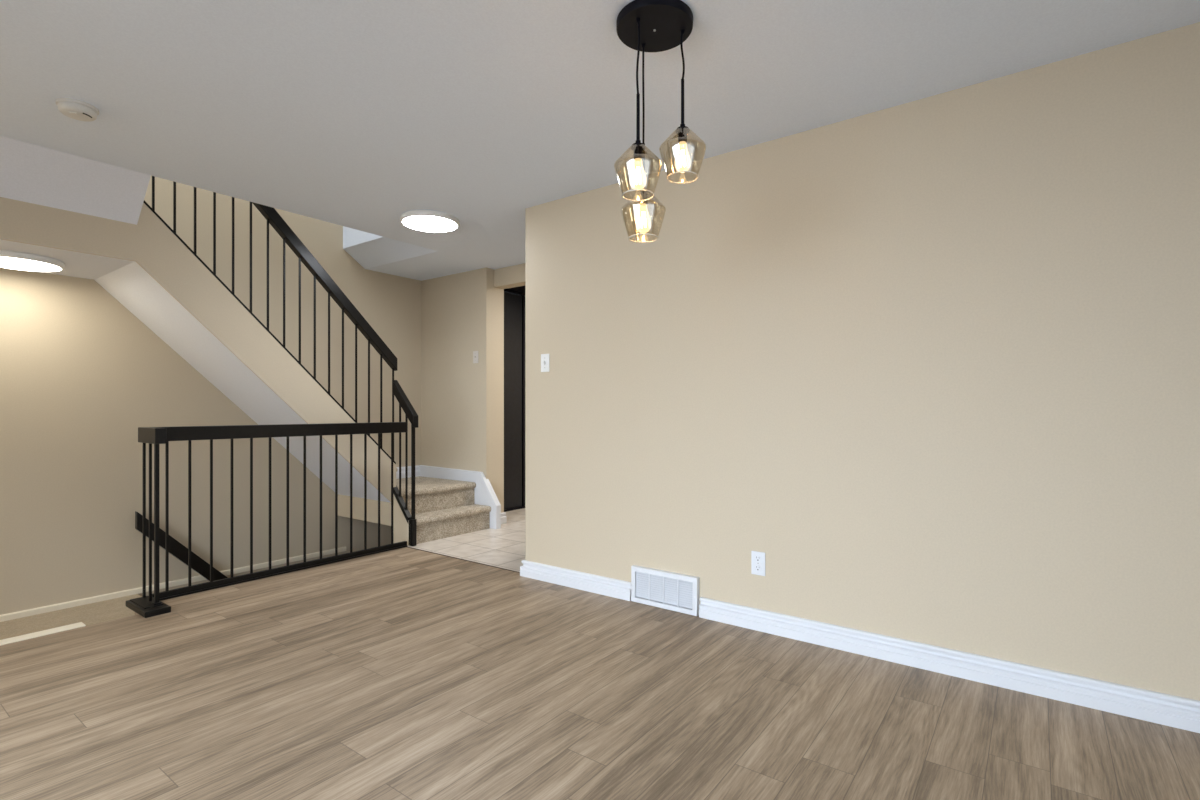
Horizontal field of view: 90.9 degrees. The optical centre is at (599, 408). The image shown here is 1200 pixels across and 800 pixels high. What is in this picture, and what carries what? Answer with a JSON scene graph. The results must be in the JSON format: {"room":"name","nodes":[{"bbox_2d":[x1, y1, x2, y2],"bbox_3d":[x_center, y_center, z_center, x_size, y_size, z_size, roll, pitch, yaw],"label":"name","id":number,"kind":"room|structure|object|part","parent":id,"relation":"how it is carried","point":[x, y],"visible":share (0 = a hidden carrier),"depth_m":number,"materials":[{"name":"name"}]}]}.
{"room":"dining room","nodes":[
{"label":"dining room","id":0,"kind":"room"},
{"bbox_2d":[0,239,134,279],"bbox_3d":[-4.165,-0.924,2.324,0.838,0.092,3.584,0,0,36],"label":"ceiling","id":1,"kind":"structure","parent":0,"point":[77,264],"depth_m":3.49,"materials":[{"name":"white paint"}]},
{"bbox_2d":[0,250,64,271],"bbox_3d":[-3.390,-0.859,3.446,0.404,0.038,0.404,0,0,36],"label":"recessed light","id":2,"kind":"object","parent":1,"relation":"in","point":[8,259],"visible":1,"depth_m":3.42,"materials":[{"name":"white plastic"}]},
{"bbox_2d":[0,257,61,271],"bbox_3d":[-3.390,-0.846,3.446,0.371,0.011,0.371,0,0,36],"label":"diffuser","id":3,"kind":"object","parent":2,"relation":"attached to","point":[40,264],"depth_m":3.44,"materials":[{"name":"white plastic"}]},
{"bbox_2d":[0,197,135,260],"bbox_3d":[-3.824,-0.988,2.071,0.012,0.220,3.584,0,0,36],"label":"wall","id":4,"kind":"structure","parent":0,"point":[20,221],"depth_m":3.25,"materials":[{"name":"beige paint"}]},
{"bbox_2d":[0,594,141,639],"bbox_3d":[-3.242,2.659,3.231,1.245,2.695,6.340,0,0,36],"label":"floor","id":5,"kind":"structure","parent":0,"point":[112,609],"depth_m":3.72,"materials":[{"name":"beige carpet"}]},
{"bbox_2d":[0,622,85,645],"bbox_3d":[-3.655,1.212,1.755,0.075,0.199,3.275,0,0,36],"label":"trim","id":6,"kind":"structure","parent":5,"relation":"on","point":[80,624],"depth_m":2.93,"materials":[{"name":"beige paint"}]},
{"bbox_2d":[0,136,150,224],"bbox_3d":[-3.753,-1.319,1.959,0.234,0.449,3.688,0,0,36],"label":"ceiling","id":7,"kind":"structure","parent":0,"point":[30,173],"depth_m":3.17,"materials":[{"name":"white paint"}]},
{"bbox_2d":[0,176,420,614],"bbox_3d":[-3.753,-0.043,3.671,0.100,7.900,6.440,0,0,36],"label":"wall","id":8,"kind":"structure","parent":0,"point":[80,373],"depth_m":4.32,"materials":[{"name":"beige paint"}]},
{"bbox_2d":[0,546,345,621],"bbox_3d":[-3.956,1.292,3.298,0.016,0.040,5.400,0,0,36],"label":"baseboard","id":9,"kind":"structure","parent":8,"relation":"attached to","point":[39,610],"depth_m":4.17,"materials":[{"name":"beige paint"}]},
{"bbox_2d":[135,511,227,580],"bbox_3d":[-2.703,1.759,4.918,0.105,2.083,1.905,0,0,36],"label":"wall handrail","id":10,"kind":"object","parent":8,"relation":"attached to","point":[176,548],"visible":0.22,"depth_m":4.33,"materials":[{"name":"black paint"}]},
{"bbox_2d":[343,226,435,268],"bbox_3d":[-1.870,-1.763,5.222,1.084,0.860,0.224,0,0,36],"label":"ceiling","id":11,"kind":"structure","parent":0,"point":[369,250],"depth_m":5.29,"materials":[{"name":"white paint"}]},
{"bbox_2d":[421,268,503,512],"bbox_3d":[-1.369,-0.043,5.928,1.050,7.900,0.226,0,0,36],"label":"wall","id":12,"kind":"structure","parent":0,"point":[462,400],"depth_m":5.76,"materials":[{"name":"beige paint"}]},
{"bbox_2d":[473,351,477,362],"bbox_3d":[-1.192,-0.496,5.645,0.072,0.116,0.019,0,0,36],"label":"light switch","id":13,"kind":"object","parent":12,"relation":"attached to","point":[475,353],"visible":1,"depth_m":5.65,"materials":[{"name":"beige plastic"}]},
{"bbox_2d":[501,512,506,523],"bbox_3d":[-0.981,1.056,5.665,0.026,0.102,0.216,0,0,36],"label":"baseboard","id":14,"kind":"object","parent":12,"relation":"attached to","point":[503,515],"visible":0.34,"depth_m":5.72,"materials":[{"name":"white paint"}]},
{"bbox_2d":[494,263,524,288],"bbox_3d":[0.342,-0.113,4.726,3.270,2.440,0.126,0,0,36],"label":"wall","id":15,"kind":"structure","parent":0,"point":[511,276],"depth_m":5.54,"materials":[{"name":"beige paint"}]},
{"bbox_2d":[0,508,1199,799],"bbox_3d":[0.068,1.257,2.127,6.820,0.300,8.500,0,0,36],"label":"floor","id":16,"kind":"structure","parent":0,"point":[405,673],"depth_m":2.17,"materials":[{"name":"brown wood"}]},
{"bbox_2d":[126,422,407,617],"bbox_3d":[-1.996,0.606,3.952,0.328,1.003,1.818,0,0,36],"label":"stair railing","id":17,"kind":"object","parent":16,"relation":"on","point":[151,605],"visible":1,"depth_m":3.73,"materials":[{"name":"black metal"}]},
{"bbox_3d":[-2.594,0.630,3.363,0.012,0.882,0.012,0,0,36],"label":"post","id":18,"kind":"part","parent":17,"relation":"part of","materials":[{"name":"black metal"}]},
{"bbox_3d":[-2.498,1.089,3.266,0.320,0.036,0.118,0,0,36],"label":"plate","id":19,"kind":"part","parent":17,"relation":"part of","materials":[{"name":"black paint"}]},
{"bbox_3d":[-2.513,0.630,3.304,0.012,0.882,0.012,0,0,36],"label":"post","id":20,"kind":"part","parent":17,"relation":"part of","materials":[{"name":"black metal"}]},
{"bbox_3d":[-2.433,0.630,3.244,0.032,0.882,0.032,0,0,36],"label":"post","id":21,"kind":"part","parent":17,"relation":"part of","materials":[{"name":"black metal"}]},
{"bbox_3d":[-2.063,1.085,4.075,0.031,0.044,1.700,0,0,36],"label":"rail","id":22,"kind":"part","parent":17,"relation":"part of","materials":[{"name":"black paint"}]},
{"bbox_3d":[-2.072,0.145,4.068,0.066,0.083,1.692,0,0,36],"label":"handrail","id":23,"kind":"part","parent":17,"relation":"part of","materials":[{"name":"black paint"}]},
{"bbox_2d":[94,202,500,545],"bbox_3d":[-2.328,-0.229,4.546,1.149,2.672,3.182,0,0,36],"label":"staircase","id":24,"kind":"structure","parent":16,"relation":"on","point":[167,288],"depth_m":4.30,"materials":[{"name":"white paint"}]},
{"bbox_3d":[-2.232,-0.089,4.224,0.012,2.352,1.772,0,0,36],"label":"panel","id":25,"kind":"part","parent":24,"relation":"part of","materials":[{"name":"beige paint"}]},
{"bbox_2d":[144,176,396,463],"bbox_3d":[-2.291,-0.861,4.154,0.064,2.996,1.955,0,0,36],"label":"stair railing","id":26,"kind":"object","parent":24,"relation":"on","point":[271,215],"visible":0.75,"depth_m":4.32,"materials":[{"name":"black metal"}]},
{"bbox_3d":[-2.291,-1.339,4.154,0.064,2.039,1.955,0,0,36],"label":"handrail","id":27,"kind":"part","parent":26,"relation":"part of","materials":[{"name":"black paint"}]},
{"bbox_3d":[-1.620,0.889,4.853,0.225,0.435,0.018,0,0,36],"label":"curb panel","id":28,"kind":"part","parent":24,"relation":"part of","materials":[{"name":"beige paint"}]},
{"bbox_2d":[393,380,417,545],"bbox_3d":[-1.605,0.432,4.860,0.290,1.350,0.055,0,0,36],"label":"stair railing","id":29,"kind":"object","parent":16,"relation":"on","point":[410,413],"visible":0.97,"depth_m":4.83,"materials":[{"name":"black paint"}]},
{"bbox_3d":[-1.633,0.780,4.871,0.218,0.301,0.040,0,0,36],"label":"curb rail","id":30,"kind":"part","parent":29,"relation":"part of","materials":[{"name":"black metal"}]},
{"bbox_3d":[-1.603,-0.046,4.862,0.290,0.394,0.050,0,0,36],"label":"handrail","id":31,"kind":"part","parent":29,"relation":"part of","materials":[{"name":"black paint"}]},
{"bbox_3d":[-1.512,0.509,4.787,0.022,0.775,0.022,0,0,36],"label":"post","id":32,"kind":"part","parent":29,"relation":"part of","materials":[{"name":"black metal"}]},
{"bbox_2d":[408,547,519,572],"bbox_3d":[-1.014,1.115,4.344,1.325,0.024,0.008,0,0,36],"label":"trim","id":33,"kind":"structure","parent":16,"relation":"on","point":[408,547],"depth_m":4.31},
{"bbox_2d":[0,0,1199,280],"bbox_3d":[-0.186,-1.438,2.314,7.450,0.210,8.500,0,0,36],"label":"ceiling","id":34,"kind":"structure","parent":0,"point":[361,115],"depth_m":2.43,"materials":[{"name":"white paint"}]},
{"bbox_2d":[56,98,98,121],"bbox_3d":[-2.299,-1.309,2.601,0.144,0.048,0.144,0,0,36],"label":"smoke detector","id":35,"kind":"object","parent":34,"relation":"attached to","point":[76,109],"visible":1,"depth_m":2.57,"materials":[{"name":"white plastic"}]},
{"bbox_2d":[400,210,459,231],"bbox_3d":[-1.195,-1.314,4.157,0.404,0.038,0.404,0,0,36],"label":"recessed light","id":36,"kind":"object","parent":34,"relation":"in","point":[420,220],"visible":1,"depth_m":4.08,"materials":[{"name":"white plastic"}]},
{"bbox_2d":[402,216,456,231],"bbox_3d":[-1.195,-1.301,4.157,0.371,0.011,0.371,0,0,36],"label":"diffuser","id":37,"kind":"object","parent":36,"relation":"attached to","point":[420,223],"depth_m":4.13,"materials":[{"name":"white plastic"}]},
{"bbox_2d":[616,0,698,242],"bbox_3d":[0.182,-0.971,2.024,0.310,0.724,0.303,0,0,36],"label":"pendant light","id":38,"kind":"object","parent":34,"relation":"hanging from","point":[643,26],"visible":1,"depth_m":2.01,"materials":[{"name":"black metal"}]},
{"bbox_3d":[0.127,-0.963,1.975,0.048,0.182,0.048,0,0,36],"label":"rod","id":39,"kind":"part","parent":38,"relation":"part of","materials":[{"name":"black metal"}]},
{"bbox_3d":[0.127,-1.177,1.975,0.014,0.256,0.014,0,0,36],"label":"cord","id":40,"kind":"part","parent":38,"relation":"part of","materials":[{"name":"black metal"}]},
{"bbox_2d":[634,146,642,160],"bbox_3d":[0.127,-0.853,1.975,0.030,0.038,0.030,0,0,36],"label":"socket","id":41,"kind":"object","parent":38,"relation":"attached to","point":[638,150],"depth_m":1.96,"materials":[{"name":"black metal"}]},
{"bbox_2d":[639,192,647,205],"bbox_3d":[0.155,-0.750,2.114,0.030,0.038,0.030,0,0,36],"label":"socket","id":42,"kind":"object","parent":38,"relation":"attached to","point":[642,195],"depth_m":2.10,"materials":[{"name":"black metal"}]},
{"bbox_3d":[0.155,-0.860,2.114,0.048,0.182,0.048,0,0,36],"label":"rod","id":43,"kind":"part","parent":38,"relation":"part of","materials":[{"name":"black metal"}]},
{"bbox_3d":[0.155,-1.126,2.114,0.014,0.358,0.014,0,0,36],"label":"cord","id":44,"kind":"part","parent":38,"relation":"part of","materials":[{"name":"black metal"}]},
{"bbox_2d":[678,130,686,143],"bbox_3d":[0.285,-0.937,2.037,0.030,0.038,0.030,0,0,36],"label":"socket","id":45,"kind":"object","parent":38,"relation":"attached to","point":[682,134],"depth_m":2.02,"materials":[{"name":"black metal"}]},
{"bbox_3d":[0.285,-1.220,2.037,0.014,0.172,0.014,0,0,36],"label":"cord","id":46,"kind":"part","parent":38,"relation":"part of","materials":[{"name":"black metal"}]},
{"bbox_3d":[0.285,-1.047,2.037,0.048,0.182,0.048,0,0,36],"label":"rod","id":47,"kind":"part","parent":38,"relation":"part of","materials":[{"name":"black metal"}]},
{"bbox_2d":[525,22,1199,700],"bbox_3d":[1.524,-0.113,2.511,4.935,2.440,0.120,0,0,36],"label":"wall","id":48,"kind":"structure","parent":0,"point":[934,360],"depth_m":2.56,"materials":[{"name":"beige paint"}]},
{"bbox_2d":[541,354,548,371],"bbox_3d":[-0.358,-0.298,3.816,0.072,0.116,0.019,0,0,36],"label":"light switch","id":49,"kind":"object","parent":48,"relation":"attached to","point":[544,357],"visible":1,"depth_m":3.81,"materials":[{"name":"white plastic"}]},
{"bbox_2d":[520,560,630,600],"bbox_3d":[-0.137,1.056,3.723,0.876,0.102,0.146,0,0,36],"label":"baseboard","id":50,"kind":"structure","parent":48,"relation":"attached to","point":[620,589],"depth_m":3.64,"materials":[{"name":"white paint"}]},
{"bbox_2d":[631,565,698,615],"bbox_3d":[0.356,1.002,3.280,0.418,0.202,0.031,0,0,36],"label":"air vent","id":51,"kind":"object","parent":48,"relation":"in","point":[673,591],"visible":1,"depth_m":3.27,"materials":[{"name":"white metal"}]},
{"bbox_2d":[751,551,764,575],"bbox_3d":[0.795,0.776,2.970,0.073,0.118,0.009,0,0,36],"label":"wall outlet","id":52,"kind":"object","parent":48,"relation":"attached to","point":[757,558],"visible":1,"depth_m":2.97,"materials":[{"name":"white plastic"}]},
{"bbox_2d":[699,597,1199,732],"bbox_3d":[1.959,1.056,2.099,3.545,0.102,0.026,0,0,36],"label":"baseboard","id":53,"kind":"structure","parent":48,"relation":"attached to","point":[1183,713],"depth_m":2.40,"materials":[{"name":"white paint"}]},
{"bbox_3d":[0.460,-0.113,5.247,3.900,2.440,3.015,0,0,36],"label":"wall","id":54,"kind":"structure","parent":0,"visible":0},
{"bbox_2d":[504,286,524,511],"bbox_3d":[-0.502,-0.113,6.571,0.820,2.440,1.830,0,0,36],"label":"door","id":55,"kind":"structure","parent":54,"relation":"in","point":[514,298],"depth_m":6.51,"materials":[{"name":"black wood"}]}
]}

